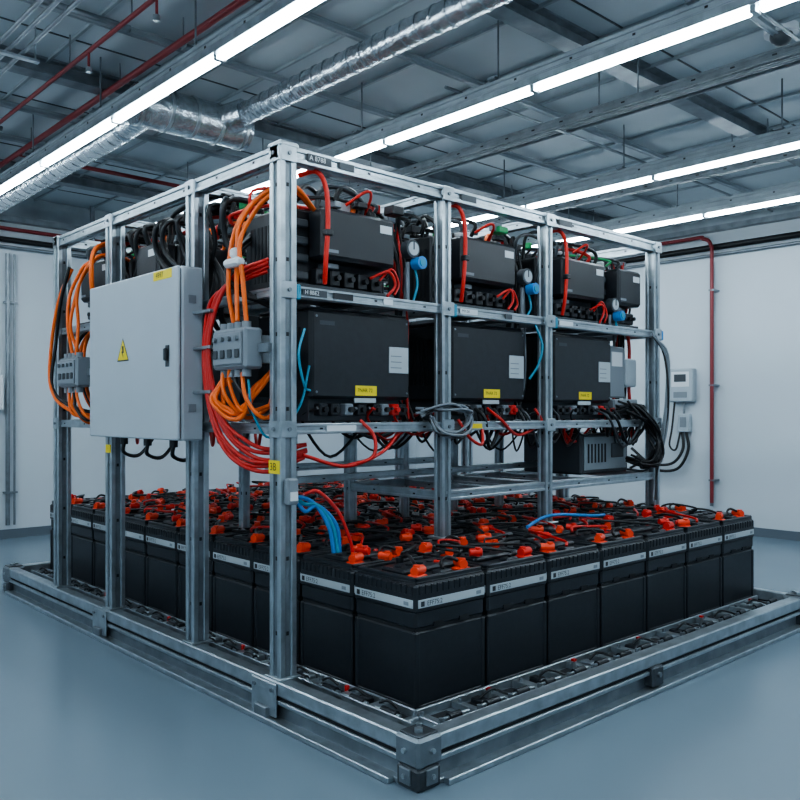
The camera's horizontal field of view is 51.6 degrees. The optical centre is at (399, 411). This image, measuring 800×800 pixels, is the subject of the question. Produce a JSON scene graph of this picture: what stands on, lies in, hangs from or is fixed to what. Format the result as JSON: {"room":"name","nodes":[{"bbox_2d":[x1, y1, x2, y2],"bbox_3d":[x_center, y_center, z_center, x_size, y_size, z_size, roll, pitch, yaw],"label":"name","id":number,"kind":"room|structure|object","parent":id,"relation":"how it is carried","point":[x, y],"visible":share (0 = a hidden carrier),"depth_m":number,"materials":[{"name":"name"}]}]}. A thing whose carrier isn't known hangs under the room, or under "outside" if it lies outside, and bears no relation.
{"room":"battery room","nodes":[
{"label":"battery room","id":0,"kind":"room"},
{"bbox_2d":[0,0,82,76],"bbox_3d":[-1.207,-2.265,3.713,0.350,0.270,11.900,0,0,-43],"label":"conduit","id":1,"kind":"object","parent":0,"point":[6,52],"depth_m":4.70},
{"bbox_2d":[57,352,89,392],"bbox_3d":[-2.087,-0.253,5.376,0.195,0.255,0.460,0,0,-43],"label":"junction box","id":2,"kind":"object","parent":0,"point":[73,370],"visible":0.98,"depth_m":5.26,"materials":[{"name":"grey plastic"}]},
{"bbox_2d":[0,159,265,211],"bbox_3d":[-3.275,-2.341,8.400,11.750,0.113,0.130,0,0,-43],"label":"ceiling beam","id":3,"kind":"structure","parent":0,"point":[89,183],"depth_m":8.58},
{"bbox_2d":[125,490,175,500],"bbox_3d":[-2.159,0.966,6.936,0.458,0.628,0.422,0,0,-43],"label":"battery","id":4,"kind":"object","parent":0,"point":[130,496],"depth_m":6.81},
{"bbox_2d":[132,493,185,504],"bbox_3d":[-1.871,0.966,6.623,0.458,0.628,0.422,0,0,-43],"label":"battery","id":5,"kind":"object","parent":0,"point":[169,499],"depth_m":6.59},
{"bbox_2d":[162,498,226,507],"bbox_3d":[-1.583,0.966,6.310,0.458,0.628,0.422,0,0,-43],"label":"battery","id":6,"kind":"object","parent":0,"point":[184,500],"depth_m":6.27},
{"bbox_2d":[0,222,415,529],"bbox_3d":[-4.145,-0.500,9.434,12.070,3.800,0.100,0,0,-43],"label":"wall","id":7,"kind":"structure","parent":0,"point":[34,270],"depth_m":9.46,"materials":[{"name":"paint"}]},
{"bbox_2d":[0,375,3,409],"bbox_3d":[-4.442,-0.210,9.034,0.210,0.380,0.088,0,0,-43],"label":"switch box","id":8,"kind":"object","parent":7,"relation":"attached to","point":[1,376],"visible":1,"depth_m":9.06,"materials":[{"name":"white"}]},
{"bbox_2d":[3,253,17,525],"bbox_3d":[-4.314,-0.250,9.168,0.140,3.000,0.064,0,0,-43],"label":"conduit","id":9,"kind":"object","parent":7,"relation":"attached to","point":[7,302],"visible":1,"depth_m":9.13,"materials":[{"name":"metal"}]},
{"bbox_2d":[0,525,51,538],"bbox_3d":[-4.106,1.350,9.392,11.870,0.100,0.015,0,0,-43],"label":"baseboard","id":10,"kind":"structure","parent":7,"relation":"attached to","point":[40,530],"depth_m":9.29,"materials":[{"name":"grey paint"}]},
{"bbox_2d":[90,206,94,240],"bbox_3d":[-3.627,-1.930,9.706,0.100,0.940,0.200,0,0,-43],"label":"conduit","id":11,"kind":"object","parent":7,"relation":"attached to","point":[92,210],"visible":0.28,"depth_m":9.64,"materials":[{"name":"metal"}]},
{"bbox_2d":[0,226,387,291],"bbox_3d":[-4.107,-1.922,9.319,11.570,0.240,0.060,0,0,-43],"label":"conduit","id":12,"kind":"object","parent":7,"relation":"attached to","point":[2,238],"visible":0.14,"depth_m":9.27,"materials":[{"name":"red"}]},
{"bbox_2d":[184,488,232,499],"bbox_3d":[-1.532,0.966,6.935,0.458,0.628,0.422,0,0,-43],"label":"battery","id":13,"kind":"object","parent":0,"point":[229,494],"depth_m":6.89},
{"bbox_2d":[184,502,258,514],"bbox_3d":[-1.296,0.966,5.997,0.458,0.628,0.422,0,0,-43],"label":"battery","id":14,"kind":"object","parent":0,"point":[224,508],"depth_m":5.96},
{"bbox_2d":[209,482,267,492],"bbox_3d":[-1.480,0.966,7.560,0.458,0.628,0.422,0,0,-43],"label":"battery","id":15,"kind":"object","parent":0,"point":[233,489],"depth_m":7.47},
{"bbox_2d":[210,493,269,504],"bbox_3d":[-1.244,0.966,6.622,0.458,0.628,0.422,0,0,-43],"label":"battery","id":16,"kind":"object","parent":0,"point":[254,497],"depth_m":6.61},
{"bbox_2d":[0,132,484,239],"bbox_3d":[-2.666,-2.355,7.737,11.750,0.045,0.045,0,0,-43],"label":"ceiling beam","id":17,"kind":"structure","parent":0,"point":[4,136],"depth_m":7.83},
{"bbox_2d":[233,487,269,496],"bbox_3d":[-1.192,0.966,7.247,0.458,0.628,0.422,0,0,-43],"label":"battery","id":18,"kind":"object","parent":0,"point":[254,491],"depth_m":7.07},
{"bbox_2d":[251,498,269,508],"bbox_3d":[-0.956,0.966,6.309,0.458,0.628,0.422,0,0,-43],"label":"battery","id":19,"kind":"object","parent":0,"point":[265,504],"depth_m":6.15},
{"bbox_2d":[252,481,302,488],"bbox_3d":[-1.141,0.966,7.872,0.458,0.628,0.422,0,0,-43],"label":"battery","id":20,"kind":"object","parent":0,"point":[256,482],"depth_m":7.84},
{"bbox_2d":[250,512,323,525],"bbox_3d":[-0.720,0.966,5.372,0.458,0.628,0.422,0,0,-43],"label":"battery","id":21,"kind":"object","parent":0,"point":[260,517],"depth_m":5.34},
{"bbox_2d":[259,491,321,497],"bbox_3d":[-0.905,0.966,6.934,0.458,0.628,0.422,0,0,-43],"label":"battery","id":22,"kind":"object","parent":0,"point":[299,493],"depth_m":6.96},
{"bbox_2d":[0,44,613,223],"bbox_3d":[-1.515,-2.341,6.486,11.750,0.113,0.130,0,0,-43],"label":"ceiling panel","id":23,"kind":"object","parent":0,"point":[76,77],"depth_m":7.06,"materials":[{"name":"metal"}]},
{"bbox_2d":[298,483,332,491],"bbox_3d":[-0.853,0.966,7.559,0.458,0.628,0.422,0,0,-43],"label":"battery","id":24,"kind":"object","parent":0,"point":[302,485],"depth_m":7.53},
{"bbox_2d":[297,500,343,511],"bbox_3d":[-0.669,0.966,5.997,0.458,0.628,0.422,0,0,-43],"label":"battery","id":25,"kind":"object","parent":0,"point":[314,510],"depth_m":6.02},
{"bbox_2d":[302,494,343,501],"bbox_3d":[-0.617,0.966,6.622,0.458,0.628,0.422,0,0,-43],"label":"battery","id":26,"kind":"object","parent":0,"point":[312,497],"depth_m":6.64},
{"bbox_2d":[305,487,343,495],"bbox_3d":[-0.565,0.966,7.246,0.458,0.628,0.422,0,0,-43],"label":"battery","id":27,"kind":"object","parent":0,"point":[309,488],"depth_m":7.21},
{"bbox_2d":[297,519,363,536],"bbox_3d":[-0.433,0.966,5.059,0.458,0.628,0.422,0,0,-43],"label":"battery","id":28,"kind":"object","parent":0,"point":[316,525],"depth_m":4.99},
{"bbox_2d":[308,504,382,522],"bbox_3d":[-0.381,0.966,5.684,0.458,0.628,0.422,0,0,-43],"label":"battery","id":29,"kind":"object","parent":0,"point":[359,513],"depth_m":5.69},
{"bbox_2d":[324,497,393,509],"bbox_3d":[-0.329,0.966,6.309,0.458,0.628,0.422,0,0,-43],"label":"battery","id":30,"kind":"object","parent":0,"point":[375,505],"depth_m":6.25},
{"bbox_2d":[335,490,397,499],"bbox_3d":[-0.278,0.966,6.934,0.458,0.628,0.422,0,0,-43],"label":"battery","id":31,"kind":"object","parent":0,"point":[337,491],"depth_m":6.90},
{"bbox_2d":[350,509,428,528],"bbox_3d":[-0.093,0.966,5.371,0.458,0.628,0.422,0,0,-43],"label":"battery","id":32,"kind":"object","parent":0,"point":[392,519],"depth_m":5.34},
{"bbox_2d":[357,503,429,514],"bbox_3d":[-0.042,0.966,5.996,0.458,0.628,0.422,0,0,-43],"label":"battery","id":33,"kind":"object","parent":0,"point":[371,510],"depth_m":5.95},
{"bbox_2d":[0,534,799,799],"bbox_3d":[0.052,1.450,4.870,12.070,0.100,12.500,0,0,-43],"label":"floor","id":34,"kind":"structure","parent":0,"point":[82,718],"depth_m":3.49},
{"bbox_2d":[3,561,799,792],"bbox_3d":[-0.209,1.290,5.945,3.600,0.220,4.725,0,0,-43],"label":"frame","id":35,"kind":"object","parent":34,"relation":"on","point":[449,741],"visible":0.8,"depth_m":3.89,"materials":[{"name":"metal"}]},
{"bbox_2d":[50,494,104,570],"bbox_3d":[-2.498,0.966,6.624,0.458,0.628,0.422,0,0,-43],"label":"battery","id":36,"kind":"object","parent":35,"relation":"on","point":[79,499],"depth_m":6.58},
{"bbox_2d":[71,498,144,585],"bbox_3d":[-2.210,0.966,6.311,0.458,0.628,0.422,0,0,-43],"label":"battery","id":37,"kind":"object","parent":35,"relation":"on","point":[82,539],"depth_m":6.15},
{"bbox_2d":[93,503,165,589],"bbox_3d":[-1.923,0.966,5.998,0.458,0.628,0.422,0,0,-43],"label":"battery","id":38,"kind":"object","parent":35,"relation":"on","point":[99,516],"depth_m":5.93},
{"bbox_2d":[125,507,185,605],"bbox_3d":[-1.635,0.966,5.685,0.458,0.628,0.422,0,0,-43],"label":"battery","id":39,"kind":"object","parent":35,"relation":"on","point":[136,554],"depth_m":5.50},
{"bbox_2d":[146,513,235,617],"bbox_3d":[-1.347,0.966,5.373,0.458,0.628,0.422,0,0,-43],"label":"battery","id":40,"kind":"object","parent":35,"relation":"on","point":[162,561],"depth_m":5.22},
{"bbox_2d":[177,519,269,631],"bbox_3d":[-1.060,0.966,5.060,0.458,0.628,0.422,0,0,-43],"label":"battery","id":41,"kind":"object","parent":35,"relation":"on","point":[215,529],"depth_m":5.00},
{"bbox_2d":[213,508,269,521],"bbox_3d":[-1.008,0.966,5.685,0.458,0.628,0.422,0,0,-43],"label":"battery","id":42,"kind":"object","parent":35,"relation":"on","point":[236,515],"depth_m":5.58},
{"bbox_2d":[213,528,314,646],"bbox_3d":[-0.772,0.966,4.747,0.458,0.628,0.422,0,0,-43],"label":"battery","id":43,"kind":"object","parent":35,"relation":"on","point":[234,584],"depth_m":4.59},
{"bbox_2d":[254,534,358,664],"bbox_3d":[-0.484,0.966,4.434,0.458,0.628,0.422,0,0,-43],"label":"battery","id":44,"kind":"object","parent":35,"relation":"on","point":[261,553],"depth_m":4.36,"materials":[{"name":"black plastic"}]},
{"bbox_2d":[51,139,662,681],"bbox_3d":[-0.255,-0.009,5.845,3.318,2.438,2.830,0,0,-43],"label":"frame","id":45,"kind":"object","parent":35,"relation":"on","point":[282,158],"visible":0.66,"depth_m":4.48,"materials":[{"name":"metal"}]},
{"bbox_2d":[80,259,135,324],"bbox_3d":[-1.872,-0.810,5.671,0.498,0.450,0.623,0,0,-43],"label":"module","id":46,"kind":"object","parent":45,"relation":"on","point":[99,267],"visible":0.15,"depth_m":5.43,"materials":[{"name":"black metal"}]},
{"bbox_2d":[90,265,202,461],"bbox_3d":[-1.350,-0.232,4.655,0.401,1.006,1.113,0,0,-43],"label":"electrical cabinet","id":47,"kind":"object","parent":45,"relation":"attached to","point":[146,370],"visible":0.94,"depth_m":4.37,"materials":[{"name":"metal"}]},
{"bbox_2d":[48,186,315,423],"bbox_3d":[-1.364,-0.522,4.791,0.456,1.205,2.555,0,0,-43],"label":"power cables","id":48,"kind":"object","parent":45,"relation":"attached to","point":[235,260],"visible":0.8,"depth_m":3.95,"materials":[{"name":"orange plastic"}]},
{"bbox_2d":[137,241,231,319],"bbox_3d":[-1.344,-0.810,5.097,0.498,0.450,0.383,0,0,-43],"label":"module","id":49,"kind":"object","parent":45,"relation":"in","point":[147,262],"visible":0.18,"depth_m":4.89,"materials":[{"name":"black metal"}]},
{"bbox_2d":[211,354,262,416],"bbox_3d":[-1.107,-0.231,6.562,0.653,0.558,0.480,0,0,-43],"label":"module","id":50,"kind":"object","parent":45,"relation":"on","point":[254,377],"visible":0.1,"depth_m":6.25,"materials":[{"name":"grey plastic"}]},
{"bbox_2d":[212,321,271,377],"bbox_3d":[-0.750,-0.292,3.922,0.195,0.255,0.450,0,0,-43],"label":"junction box","id":51,"kind":"object","parent":45,"relation":"attached to","point":[238,347],"visible":0.98,"depth_m":3.82,"materials":[{"name":"grey plastic"}]},
{"bbox_2d":[246,207,393,305],"bbox_3d":[-0.402,-0.810,4.291,0.623,0.450,0.498,0,0,-43],"label":"module","id":52,"kind":"object","parent":45,"relation":"on","point":[361,247],"visible":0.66,"depth_m":4.13,"materials":[{"name":"black metal"}]},
{"bbox_2d":[125,184,625,293],"bbox_3d":[-0.263,-1.069,5.896,3.133,0.230,2.598,0,0,-43],"label":"cable bundle","id":53,"kind":"object","parent":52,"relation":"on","point":[409,230],"visible":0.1,"depth_m":4.73,"materials":[{"name":"black rubber"}]},
{"bbox_2d":[259,306,407,421],"bbox_3d":[-0.340,-0.231,4.334,0.653,0.558,0.480,0,0,-43],"label":"module","id":54,"kind":"object","parent":45,"relation":"on","point":[359,359],"visible":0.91,"depth_m":4.13,"materials":[{"name":"grey plastic"}]},
{"bbox_2d":[193,257,483,552],"bbox_3d":[-0.208,-0.045,4.172,1.596,1.435,0.556,0,0,-17],"label":"power cables","id":55,"kind":"object","parent":45,"relation":"attached to","point":[253,270],"visible":0.85,"depth_m":4.04,"materials":[{"name":"red plastic"}]},
{"bbox_2d":[74,196,630,419],"bbox_3d":[-0.186,-0.531,5.119,3.939,1.195,1.704,0,0,-6],"label":"bundles","id":56,"kind":"object","parent":45,"relation":"attached to","point":[142,235],"visible":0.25,"depth_m":4.69,"materials":[{"name":"black"}]},
{"bbox_2d":[135,333,669,501],"bbox_3d":[-0.102,0.040,5.758,3.235,1.202,2.588,0,0,-43],"label":"hanging cables","id":57,"kind":"object","parent":45,"relation":"hanging from","point":[636,411],"visible":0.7,"depth_m":5.23,"materials":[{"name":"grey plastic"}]},
{"bbox_2d":[400,240,426,300],"bbox_3d":[0.073,-0.749,4.395,0.111,0.327,0.102,0,0,-43],"label":"pressure gauge","id":58,"kind":"object","parent":45,"relation":"attached to","point":[409,249],"visible":0.96,"depth_m":4.39,"materials":[{"name":"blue plastic"}]},
{"bbox_2d":[247,325,605,552],"bbox_3d":[0.358,0.071,4.533,2.542,1.207,0.248,0,0,-38],"label":"hoses","id":59,"kind":"object","parent":45,"relation":"attached to","point":[332,526],"visible":0.92,"depth_m":3.89,"materials":[{"name":"blue"}]},
{"bbox_2d":[388,234,514,317],"bbox_3d":[0.319,-0.810,4.955,0.623,0.450,0.498,0,0,-43],"label":"module","id":60,"kind":"object","parent":45,"relation":"on","point":[490,269],"visible":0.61,"depth_m":4.77,"materials":[{"name":"black metal"}]},
{"bbox_2d":[297,169,607,323],"bbox_3d":[0.445,-0.872,4.780,2.507,0.568,0.194,0,0,-43],"label":"cables","id":61,"kind":"object","parent":45,"relation":"attached to","point":[327,232],"visible":0.99,"depth_m":4.58,"materials":[{"name":"red plastic"}]},
{"bbox_2d":[401,321,523,419],"bbox_3d":[0.367,-0.231,4.984,0.653,0.558,0.480,0,0,-43],"label":"module","id":62,"kind":"object","parent":45,"relation":"on","point":[487,361],"visible":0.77,"depth_m":4.79,"materials":[{"name":"grey plastic"}]},
{"bbox_2d":[516,268,539,314],"bbox_3d":[0.779,-0.729,5.045,0.111,0.287,0.102,0,0,-43],"label":"pressure gauge","id":63,"kind":"object","parent":45,"relation":"attached to","point":[524,276],"visible":0.98,"depth_m":5.04,"materials":[{"name":"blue plastic"}]},
{"bbox_2d":[502,255,603,328],"bbox_3d":[1.011,-0.810,5.591,0.623,0.450,0.498,0,0,-43],"label":"module","id":64,"kind":"object","parent":45,"relation":"on","point":[586,283],"visible":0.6,"depth_m":5.41,"materials":[{"name":"black metal"}]},
{"bbox_2d":[514,332,609,418],"bbox_3d":[1.052,-0.231,5.613,0.653,0.558,0.480,0,0,-43],"label":"module","id":65,"kind":"object","parent":45,"relation":"on","point":[581,363],"visible":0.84,"depth_m":5.40,"materials":[{"name":"grey plastic"}]},
{"bbox_2d":[524,429,626,474],"bbox_3d":[1.275,0.274,5.985,0.580,0.308,0.515,0,0,-43],"label":"control unit","id":66,"kind":"object","parent":45,"relation":"in","point":[592,453],"visible":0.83,"depth_m":5.75,"materials":[{"name":"grey plastic"}]},
{"bbox_2d":[556,269,639,333],"bbox_3d":[1.431,-0.810,5.977,0.383,0.450,0.498,0,0,-43],"label":"module","id":67,"kind":"object","parent":45,"relation":"on","point":[623,285],"visible":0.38,"depth_m":5.79,"materials":[{"name":"black metal"}]},
{"bbox_2d":[605,298,625,325],"bbox_3d":[1.478,-0.663,5.688,0.111,0.238,0.102,0,0,-43],"label":"pressure gauge","id":68,"kind":"object","parent":45,"relation":"attached to","point":[612,304],"visible":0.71,"depth_m":5.67,"materials":[{"name":"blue plastic"}]},
{"bbox_2d":[601,346,636,418],"bbox_3d":[1.533,-0.206,5.920,0.330,0.508,0.260,0,0,-43],"label":"terminal","id":69,"kind":"object","parent":45,"relation":"attached to","point":[622,370],"visible":0.49,"depth_m":5.84,"materials":[{"name":"grey plastic"}]},
{"bbox_2d":[300,543,417,685],"bbox_3d":[-0.197,0.966,4.121,0.458,0.628,0.422,0,0,-43],"label":"battery","id":70,"kind":"object","parent":35,"relation":"on","point":[328,607],"depth_m":3.97,"materials":[{"name":"plastic"}]},
{"bbox_2d":[325,525,423,545],"bbox_3d":[-0.145,0.966,4.746,0.458,0.628,0.422,0,0,-43],"label":"battery","id":71,"kind":"object","parent":35,"relation":"on","point":[370,538],"depth_m":4.70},
{"bbox_2d":[71,481,697,560],"bbox_3d":[-0.195,0.668,6.128,3.100,0.059,4.122,0,0,-43],"label":"terminal","id":72,"kind":"object","parent":35,"relation":"on","point":[214,508],"visible":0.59,"depth_m":5.32,"materials":[{"name":"plastic"}]},
{"bbox_2d":[355,554,484,708],"bbox_3d":[0.091,0.966,3.808,0.458,0.628,0.422,0,0,-43],"label":"battery","id":73,"kind":"object","parent":35,"relation":"on","point":[420,622],"depth_m":3.66,"materials":[{"name":"plastic"}]},
{"bbox_2d":[373,534,470,555],"bbox_3d":[0.143,0.966,4.433,0.458,0.628,0.422,0,0,-43],"label":"battery","id":74,"kind":"object","parent":35,"relation":"on","point":[425,544],"depth_m":4.37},
{"bbox_2d":[429,542,546,685],"bbox_3d":[0.430,0.966,4.120,0.458,0.628,0.422,0,0,-43],"label":"battery","id":75,"kind":"object","parent":35,"relation":"on","point":[514,612],"depth_m":3.98,"materials":[{"name":"plastic"}]},
{"bbox_2d":[451,522,531,542],"bbox_3d":[0.482,0.966,4.745,0.458,0.628,0.422,0,0,-43],"label":"battery","id":76,"kind":"object","parent":35,"relation":"on","point":[472,536],"depth_m":4.71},
{"bbox_2d":[499,529,599,664],"bbox_3d":[0.770,0.966,4.432,0.458,0.628,0.422,0,0,-43],"label":"battery","id":77,"kind":"object","parent":35,"relation":"on","point":[572,593],"depth_m":4.28,"materials":[{"name":"plastic"}]},
{"bbox_2d":[529,494,586,505],"bbox_3d":[1.264,0.966,6.619,0.457,0.628,0.422,0,0,-43],"label":"battery","id":78,"kind":"object","parent":35,"relation":"on","point":[562,499],"depth_m":6.57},
{"bbox_2d":[533,500,598,512],"bbox_3d":[1.212,0.966,5.994,0.457,0.628,0.422,0,0,-43],"label":"battery","id":79,"kind":"object","parent":35,"relation":"on","point":[576,508],"depth_m":5.96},
{"bbox_2d":[553,512,613,525],"bbox_3d":[1.161,0.966,5.369,0.458,0.628,0.422,0,0,-43],"label":"battery","id":80,"kind":"object","parent":35,"relation":"on","point":[561,521],"depth_m":5.32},
{"bbox_2d":[552,526,645,646],"bbox_3d":[1.109,0.966,4.744,0.458,0.628,0.422,0,0,-43],"label":"battery","id":81,"kind":"object","parent":35,"relation":"on","point":[621,584],"depth_m":4.60,"materials":[{"name":"plastic"}]},
{"bbox_2d":[572,498,640,507],"bbox_3d":[1.552,0.966,6.306,0.457,0.628,0.422,0,0,-43],"label":"battery","id":82,"kind":"object","parent":35,"relation":"on","point":[626,503],"depth_m":6.26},
{"bbox_2d":[580,507,653,519],"bbox_3d":[1.500,0.966,5.681,0.457,0.628,0.422,0,0,-43],"label":"battery","id":83,"kind":"object","parent":35,"relation":"on","point":[645,514],"depth_m":5.65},
{"bbox_2d":[594,518,685,631],"bbox_3d":[1.448,0.966,5.057,0.458,0.628,0.422,0,0,-43],"label":"battery","id":84,"kind":"object","parent":35,"relation":"on","point":[664,568],"depth_m":4.92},
{"bbox_2d":[618,503,689,516],"bbox_3d":[1.839,0.966,5.993,0.457,0.628,0.422,0,0,-43],"label":"battery","id":85,"kind":"object","parent":35,"relation":"on","point":[678,509],"depth_m":5.95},
{"bbox_2d":[635,509,721,617],"bbox_3d":[1.788,0.966,5.369,0.457,0.628,0.422,0,0,-43],"label":"battery","id":86,"kind":"object","parent":35,"relation":"on","point":[703,561],"depth_m":5.22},
{"bbox_2d":[680,508,753,605],"bbox_3d":[2.127,0.966,5.681,0.457,0.628,0.422,0,0,-43],"label":"battery","id":87,"kind":"object","parent":35,"relation":"on","point":[737,553],"depth_m":5.54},
{"bbox_2d":[0,0,799,237],"bbox_3d":[0.052,-2.440,4.870,12.070,0.120,12.500,0,0,-43],"label":"ceiling","id":88,"kind":"structure","parent":0,"point":[396,85],"depth_m":6.18,"materials":[{"name":"metal"}]},
{"bbox_2d":[0,0,249,186],"bbox_3d":[1.609,-2.235,6.302,6.900,0.330,11.900,0,0,-43],"label":"pipe","id":89,"kind":"object","parent":88,"relation":"attached to","point":[235,4],"visible":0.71,"depth_m":5.39,"materials":[{"name":"red"}]},
{"bbox_2d":[0,0,323,194],"bbox_3d":[-0.943,-2.134,4.424,0.140,0.532,10.600,0,0,-43],"label":"ceiling light","id":90,"kind":"object","parent":88,"relation":"hanging from","point":[267,16],"visible":0.98,"depth_m":4.80,"materials":[{"name":"white"}]},
{"bbox_2d":[0,0,512,212],"bbox_3d":[-0.240,-2.122,4.602,0.886,0.314,11.900,0,0,-43],"label":"ventilation duct","id":91,"kind":"object","parent":88,"relation":"hanging from","point":[231,125],"visible":0.79,"depth_m":5.72,"materials":[{"name":"metal"}]},
{"bbox_2d":[0,99,536,230],"bbox_3d":[-2.124,-2.355,7.149,11.750,0.045,0.045,0,0,-43],"label":"ceiling beam","id":92,"kind":"structure","parent":88,"relation":"attached to","point":[3,103],"depth_m":7.23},
{"bbox_2d":[18,0,672,208],"bbox_3d":[-0.906,-2.355,5.824,11.750,0.045,0.045,0,0,-43],"label":"ceiling beam","id":93,"kind":"structure","parent":88,"relation":"attached to","point":[149,37],"depth_m":6.24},
{"bbox_2d":[141,0,796,222],"bbox_3d":[0.805,-2.134,4.857,0.140,0.532,10.600,0,0,-43],"label":"ceiling light","id":94,"kind":"object","parent":88,"relation":"hanging from","point":[699,17],"visible":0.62,"depth_m":4.76,"materials":[{"name":"white"}]},
{"bbox_2d":[253,0,752,192],"bbox_3d":[-0.297,-2.355,5.161,11.750,0.045,0.045,0,0,-43],"label":"ceiling purlin","id":95,"kind":"structure","parent":88,"relation":"attached to","point":[315,19],"depth_m":5.86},
{"bbox_2d":[227,41,799,230],"bbox_3d":[1.200,-2.215,5.845,0.060,0.370,12.180,0,0,-43],"label":"channel","id":96,"kind":"object","parent":88,"relation":"hanging from","point":[791,50],"depth_m":5.58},
{"bbox_2d":[404,78,799,228],"bbox_3d":[2.074,-2.134,6.697,0.140,0.532,10.600,0,0,-43],"label":"ceiling light","id":97,"kind":"object","parent":88,"relation":"hanging from","point":[782,139],"visible":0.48,"depth_m":6.65,"materials":[{"name":"white"}]},
{"bbox_2d":[410,118,799,238],"bbox_3d":[2.643,-2.215,7.172,0.060,0.370,12.180,0,0,-43],"label":"channel","id":98,"kind":"object","parent":88,"relation":"hanging from","point":[792,154],"depth_m":7.44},
{"bbox_2d":[500,182,799,246],"bbox_3d":[2.949,-2.134,7.976,0.140,0.532,10.600,0,0,-43],"label":"ceiling light","id":99,"kind":"object","parent":88,"relation":"hanging from","point":[788,193],"visible":0.41,"depth_m":8.00,"materials":[{"name":"white"}]},
{"bbox_2d":[531,201,799,251],"bbox_3d":[3.747,-2.215,8.187,0.060,0.370,12.180,0,0,-43],"label":"channel","id":100,"kind":"object","parent":88,"relation":"hanging from","point":[796,202],"depth_m":8.75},
{"bbox_2d":[764,20,798,46],"bbox_3d":[2.375,-2.350,5.159,0.198,0.140,0.198,0,0,-43],"label":"dome security camera","id":101,"kind":"object","parent":88,"relation":"attached to","point":[781,39],"visible":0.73,"depth_m":5.11,"materials":[{"name":"white"}]},
{"bbox_2d":[368,494,431,505],"bbox_3d":[0.010,0.966,6.621,0.458,0.628,0.422,0,0,-43],"label":"battery","id":102,"kind":"object","parent":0,"point":[396,499],"depth_m":6.58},
{"bbox_2d":[0,0,799,243],"bbox_3d":[0.063,-2.226,4.881,11.500,0.095,11.900,0,0,-43],"label":"ceiling beam","id":103,"kind":"structure","parent":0,"point":[794,61],"depth_m":5.95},
{"bbox_2d":[385,515,475,536],"bbox_3d":[0.194,0.966,5.058,0.458,0.628,0.422,0,0,-43],"label":"battery","id":104,"kind":"object","parent":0,"point":[427,527],"depth_m":5.02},
{"bbox_2d":[409,498,468,509],"bbox_3d":[0.298,0.966,6.308,0.458,0.628,0.422,0,0,-43],"label":"battery","id":105,"kind":"object","parent":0,"point":[414,500],"depth_m":6.28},
{"bbox_2d":[406,504,475,520],"bbox_3d":[0.246,0.966,5.683,0.458,0.628,0.422,0,0,-43],"label":"battery","id":106,"kind":"object","parent":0,"point":[419,515],"depth_m":5.63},
{"bbox_2d":[451,502,512,515],"bbox_3d":[0.585,0.966,5.995,0.458,0.628,0.422,0,0,-43],"label":"battery","id":107,"kind":"object","parent":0,"point":[476,505],"depth_m":5.96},
{"bbox_2d":[458,497,512,504],"bbox_3d":[0.637,0.966,6.620,0.457,0.628,0.422,0,0,-43],"label":"battery","id":108,"kind":"object","parent":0,"point":[483,499],"depth_m":6.43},
{"bbox_2d":[451,513,525,526],"bbox_3d":[0.534,0.966,5.370,0.458,0.628,0.422,0,0,-43],"label":"battery","id":109,"kind":"object","parent":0,"point":[466,521],"depth_m":5.32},
{"bbox_2d":[492,492,536,499],"bbox_3d":[0.976,0.966,6.932,0.457,0.628,0.422,0,0,-43],"label":"battery","id":110,"kind":"object","parent":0,"point":[527,495],"depth_m":6.83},
{"bbox_2d":[486,498,558,508],"bbox_3d":[0.925,0.966,6.307,0.457,0.628,0.422,0,0,-43],"label":"battery","id":111,"kind":"object","parent":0,"point":[521,501],"depth_m":6.29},
{"bbox_2d":[486,507,559,519],"bbox_3d":[0.873,0.966,5.682,0.458,0.628,0.422,0,0,-43],"label":"battery","id":112,"kind":"object","parent":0,"point":[518,516],"depth_m":5.65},
{"bbox_2d":[494,515,569,534],"bbox_3d":[0.821,0.966,5.057,0.458,0.628,0.422,0,0,-43],"label":"battery","id":113,"kind":"object","parent":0,"point":[514,528],"depth_m":5.00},
{"bbox_2d":[416,218,799,531],"bbox_3d":[4.491,-0.500,8.885,0.100,3.800,12.400,0,0,-43],"label":"wall","id":114,"kind":"structure","parent":0,"point":[757,303],"depth_m":9.57,"materials":[{"name":"paint"}]},
{"bbox_2d":[0,198,799,254],"bbox_3d":[0.052,-2.250,4.870,11.870,0.300,12.300,0,0,-43],"label":"trim","id":115,"kind":"structure","parent":114,"relation":"attached to","point":[43,214],"depth_m":9.50,"materials":[{"name":"metal"}]},
{"bbox_2d":[631,368,695,471],"bbox_3d":[3.196,0.106,10.083,0.812,1.251,0.154,0,0,39],"label":"meter box","id":116,"kind":"object","parent":114,"relation":"attached to","point":[683,380],"visible":0.81,"depth_m":9.89,"materials":[{"name":"grey paint"}]},
{"bbox_2d":[660,236,719,505],"bbox_3d":[2.713,-0.482,10.632,0.151,3.164,2.820,0,0,-43],"label":"riser pipe","id":117,"kind":"object","parent":114,"relation":"attached to","point":[712,290],"visible":0.86,"depth_m":9.56,"materials":[{"name":"red"}]},
{"bbox_2d":[604,231,799,270],"bbox_3d":[4.388,-1.883,8.857,0.070,0.143,12.100,0,0,-43],"label":"conduit","id":118,"kind":"object","parent":114,"relation":"attached to","point":[790,235],"visible":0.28,"depth_m":9.54,"materials":[{"name":"black metal"}]},
{"bbox_2d":[754,527,799,540],"bbox_3d":[4.420,1.350,8.877,0.015,0.100,12.285,0,0,-43],"label":"baseboard","id":119,"kind":"structure","parent":114,"relation":"attached to","point":[759,532],"depth_m":9.14,"materials":[{"name":"grey paint"}]},
{"bbox_2d":[485,0,799,166],"bbox_3d":[0.312,-2.341,4.499,11.750,0.113,0.130,0,0,-43],"label":"ceiling panel","id":120,"kind":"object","parent":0,"point":[544,25],"depth_m":5.59,"materials":[{"name":"metal"}]},
{"bbox_2d":[747,15,796,44],"bbox_3d":[0.922,-2.355,3.836,11.750,0.045,0.045,0,0,-43],"label":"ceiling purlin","id":121,"kind":"structure","parent":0,"point":[760,21],"depth_m":5.01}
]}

